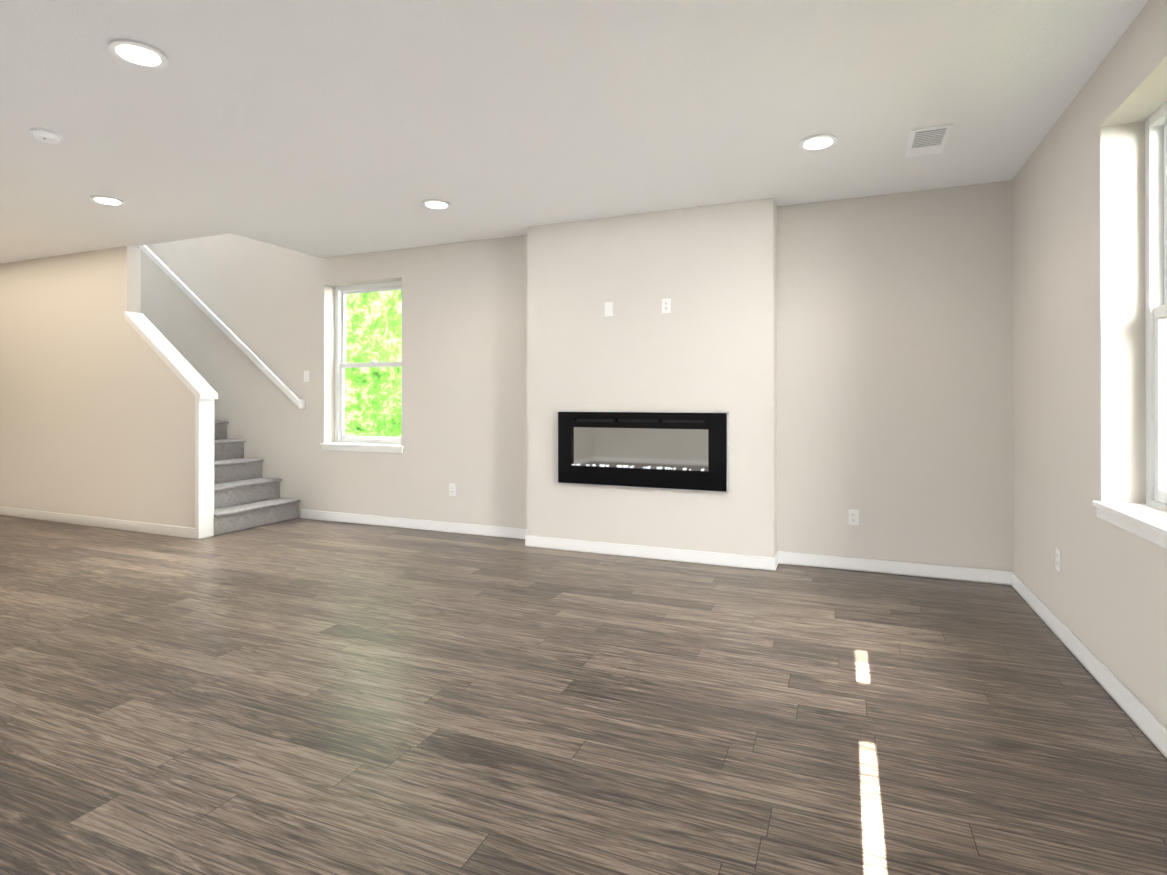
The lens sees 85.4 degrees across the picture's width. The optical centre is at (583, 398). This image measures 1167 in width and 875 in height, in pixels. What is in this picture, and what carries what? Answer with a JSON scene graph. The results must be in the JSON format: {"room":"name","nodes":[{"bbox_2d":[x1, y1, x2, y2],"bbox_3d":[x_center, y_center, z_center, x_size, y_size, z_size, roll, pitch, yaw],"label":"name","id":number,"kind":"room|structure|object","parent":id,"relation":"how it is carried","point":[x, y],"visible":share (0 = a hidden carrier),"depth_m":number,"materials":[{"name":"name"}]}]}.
{"room":"living room","nodes":[
{"label":"living room","id":0,"kind":"room"},
{"bbox_2d":[0,246,194,527],"bbox_3d":[-5.801,-0.106,6.744,5.030,2.740,0.130,0,0,22],"label":"wall","id":1,"kind":"structure","parent":0,"point":[97,407],"depth_m":6.32,"materials":[{"name":"white paint"}]},
{"bbox_2d":[0,506,194,538],"bbox_3d":[-5.829,1.217,6.674,5.030,0.095,0.014,0,0,22],"label":"baseboard","id":2,"kind":"structure","parent":1,"relation":"attached to","point":[178,531],"depth_m":6.21,"materials":[{"name":"white wood"}]},
{"bbox_2d":[124,311,217,538],"bbox_3d":[-3.889,0.210,5.951,1.060,2.105,0.174,0,0,22],"label":"trim","id":3,"kind":"structure","parent":1,"relation":"attached to","point":[193,380],"depth_m":5.78,"materials":[{"name":"white wood"}]},
{"bbox_2d":[135,180,1012,570],"bbox_3d":[-2.317,-1.536,6.576,11.900,5.600,0.250,0,0,22],"label":"wall","id":4,"kind":"structure","parent":0,"point":[895,370],"depth_m":4.82,"materials":[{"name":"white paint"}]},
{"bbox_2d":[138,245,304,408],"bbox_3d":[-4.990,-1.558,7.505,4.390,3.324,0.077,0,0,22],"label":"handrail","id":5,"kind":"object","parent":4,"relation":"attached to","point":[233,337],"visible":0.73,"depth_m":7.05,"materials":[{"name":"white wood"}]},
{"bbox_2d":[304,371,308,381],"bbox_3d":[-2.930,-0.241,6.685,0.070,0.115,0.011,0,0,22],"label":"light switch","id":6,"kind":"object","parent":4,"relation":"attached to","point":[306,376],"visible":1,"depth_m":6.68,"materials":[{"name":"white plastic"}]},
{"bbox_2d":[320,442,403,452],"bbox_3d":[-2.224,0.498,6.468,1.050,0.072,0.179,0,0,22],"label":"sill","id":7,"kind":"structure","parent":4,"relation":"attached to","point":[368,447],"depth_m":6.41,"materials":[{"name":"white wood"}]},
{"bbox_2d":[335,281,400,444],"bbox_3d":[-2.174,-0.356,6.592,0.990,1.680,0.085,0,0,22],"label":"window","id":8,"kind":"structure","parent":4,"relation":"in","point":[341,364],"depth_m":6.72,"materials":[{"name":"white plastic"}]},
{"bbox_2d":[301,509,526,538],"bbox_3d":[-1.696,1.215,6.170,2.814,0.095,0.014,0,0,22],"label":"baseboard","id":9,"kind":"structure","parent":4,"relation":"attached to","point":[485,530],"depth_m":6.13,"materials":[{"name":"white wood"}]},
{"bbox_2d":[449,483,455,495],"bbox_3d":[-1.239,0.858,5.984,0.070,0.115,0.009,0,0,22],"label":"electrical outlet","id":10,"kind":"object","parent":4,"relation":"attached to","point":[452,489],"visible":1,"depth_m":5.98,"materials":[{"name":"white plastic"}]},
{"bbox_2d":[848,509,858,524],"bbox_3d":[1.985,0.870,4.649,0.070,0.115,0.009,0,0,22],"label":"electrical outlet","id":11,"kind":"object","parent":4,"relation":"attached to","point":[853,516],"visible":1,"depth_m":4.65,"materials":[{"name":"white plastic"}]},
{"bbox_2d":[776,551,1007,584],"bbox_3d":[2.172,1.212,4.566,1.493,0.095,0.018,0,0,22],"label":"baseboard","id":12,"kind":"structure","parent":4,"relation":"attached to","point":[990,576],"depth_m":4.53,"materials":[{"name":"white wood"}]},
{"bbox_2d":[0,0,1147,263],"bbox_3d":[-3.759,-1.634,2.898,11.750,0.300,7.650,0,0,22],"label":"ceiling","id":13,"kind":"structure","parent":0,"point":[324,128],"depth_m":3.23,"materials":[{"name":"white paint"}]},
{"bbox_2d":[30,128,62,143],"bbox_3d":[-2.994,-1.462,3.528,0.140,0.042,0.140,0,0,22],"label":"smoke detector","id":14,"kind":"object","parent":13,"relation":"attached to","point":[46,136],"visible":1,"depth_m":3.50,"materials":[{"name":"white plastic"}]},
{"bbox_2d":[90,195,124,205],"bbox_3d":[-3.530,-1.472,4.691,0.210,0.016,0.210,0,0,22],"label":"recessed light","id":15,"kind":"object","parent":13,"relation":"in","point":[107,200],"visible":1,"depth_m":4.67,"materials":[{"name":"white plastic"}]},
{"bbox_2d":[108,39,167,67],"bbox_3d":[-1.905,-1.476,2.709,0.210,0.016,0.210,0,0,22],"label":"recessed light","id":16,"kind":"object","parent":13,"relation":"in","point":[136,53],"visible":0.88,"depth_m":2.69,"materials":[{"name":"white plastic"}]},
{"bbox_2d":[422,199,450,208],"bbox_3d":[-1.111,-1.472,4.783,0.210,0.016,0.210,0,0,22],"label":"recessed light","id":17,"kind":"object","parent":13,"relation":"in","point":[435,204],"visible":0.9,"depth_m":4.76,"materials":[{"name":"white plastic"}]},
{"bbox_2d":[799,134,837,150],"bbox_3d":[1.347,-1.474,3.635,0.210,0.016,0.210,0,0,22],"label":"recessed light","id":18,"kind":"object","parent":13,"relation":"in","point":[817,142],"visible":0.98,"depth_m":3.62,"materials":[{"name":"white plastic"}]},
{"bbox_2d":[904,124,952,157],"bbox_3d":[1.975,-1.474,3.635,0.200,0.016,0.420,0,0,22],"label":"ceiling vent","id":19,"kind":"object","parent":13,"relation":"in","point":[927,141],"visible":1,"depth_m":3.60,"materials":[{"name":"white plastic"}]},
{"bbox_2d":[0,515,1166,874],"bbox_3d":[-3.780,1.286,3.035,11.900,0.060,7.900,0,0,22],"label":"floor","id":20,"kind":"structure","parent":0,"point":[306,697],"depth_m":2.48,"materials":[{"name":"laminate"}]},
{"bbox_2d":[214,421,300,535],"bbox_3d":[-5.067,-0.258,7.044,4.079,3.045,0.979,0,0,22],"label":"stairs","id":21,"kind":"structure","parent":20,"relation":"on","point":[246,495],"depth_m":6.50,"materials":[{"name":"carpet"}]},
{"bbox_2d":[520,530,779,570],"bbox_3d":[0.456,1.213,5.029,2.061,0.095,0.018,0,0,22],"label":"baseboard","id":22,"kind":"structure","parent":20,"relation":"on","point":[681,555],"depth_m":4.97,"materials":[{"name":"white wood"}]},
{"bbox_2d":[527,198,776,557],"bbox_3d":[0.502,-0.109,5.144,2.033,2.740,0.233,0,0,22],"label":"wall bump-out","id":23,"kind":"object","parent":20,"relation":"on","point":[708,343],"visible":0.79,"depth_m":4.98,"materials":[{"name":"white paint"}]},
{"bbox_2d":[605,302,612,316],"bbox_3d":[0.206,-0.729,5.138,0.070,0.115,0.006,0,0,22],"label":"switch plate","id":24,"kind":"object","parent":23,"relation":"attached to","point":[608,308],"visible":1,"depth_m":5.14,"materials":[{"name":"white plastic"}]},
{"bbox_2d":[558,411,727,492],"bbox_3d":[0.436,0.400,5.020,1.405,0.606,0.042,0,0,22],"label":"fireplace","id":25,"kind":"object","parent":23,"relation":"attached to","point":[676,450],"visible":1,"depth_m":4.99,"materials":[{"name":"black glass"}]},
{"bbox_2d":[662,298,670,312],"bbox_3d":[0.649,-0.730,4.953,0.070,0.115,0.009,0,0,22],"label":"outlet","id":26,"kind":"object","parent":23,"relation":"attached to","point":[666,305],"visible":1,"depth_m":4.95,"materials":[{"name":"white plastic"}]},
{"bbox_2d":[1012,0,1166,727],"bbox_3d":[1.554,-0.269,0.695,0.250,3.040,7.650,0,0,22],"label":"wall","id":27,"kind":"structure","parent":0,"point":[1079,319],"depth_m":2.89,"materials":[{"name":"white paint"}]},
{"bbox_2d":[1056,547,1060,571],"bbox_3d":[2.515,0.852,3.353,0.009,0.115,0.070,0,0,22],"label":"outlet","id":28,"kind":"object","parent":27,"relation":"attached to","point":[1058,559],"visible":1,"depth_m":3.34,"materials":[{"name":"white plastic"}]},
{"bbox_2d":[1008,571,1166,758],"bbox_3d":[1.459,1.203,0.812,0.018,0.095,7.500,0,0,22],"label":"baseboard","id":29,"kind":"structure","parent":27,"relation":"attached to","point":[1142,718],"depth_m":2.77,"materials":[{"name":"white wood"}]},
{"bbox_2d":[1092,500,1166,548],"bbox_3d":[2.147,0.488,2.282,0.179,0.072,1.120,0,0,22],"label":"sill","id":30,"kind":"structure","parent":27,"relation":"attached to","point":[1147,522],"depth_m":2.49,"materials":[{"name":"white wood"}]},
{"bbox_2d":[1145,101,1166,510],"bbox_3d":[2.269,-0.366,2.234,0.085,1.680,1.060,0,0,22],"label":"window","id":31,"kind":"structure","parent":27,"relation":"in","point":[1156,278],"depth_m":2.69,"materials":[{"name":"white plastic"}]},
{"label":"outside","id":32,"kind":"structure","parent":0,"visible":0},
{"bbox_3d":[4.815,1.359,8.893,80.000,0.060,70.000,0,0,22],"label":"ground","id":33,"kind":"structure","parent":32,"visible":0},
{"bbox_2d":[345,294,400,436],"bbox_3d":[-4.462,-1.661,12.896,4.313,5.998,4.178,0,0,22],"label":"tree","id":34,"kind":"object","parent":33,"relation":"on","point":[357,417],"depth_m":10.93,"materials":[{"name":"green plant"}]},
{"bbox_2d":[346,290,400,348],"bbox_3d":[-2.288,-1.837,12.438,4.234,6.347,4.249,0,0,22],"label":"tree","id":35,"kind":"object","parent":33,"relation":"on","point":[361,313],"depth_m":11.09,"materials":[{"name":"green plant"}]},
{"bbox_2d":[377,299,400,405],"bbox_3d":[-1.405,-2.017,10.496,4.695,6.698,4.637,0,0,22],"label":"tree","id":36,"kind":"object","parent":33,"relation":"on","point":[394,313],"depth_m":9.23,"materials":[{"name":"green plant"}]}
]}

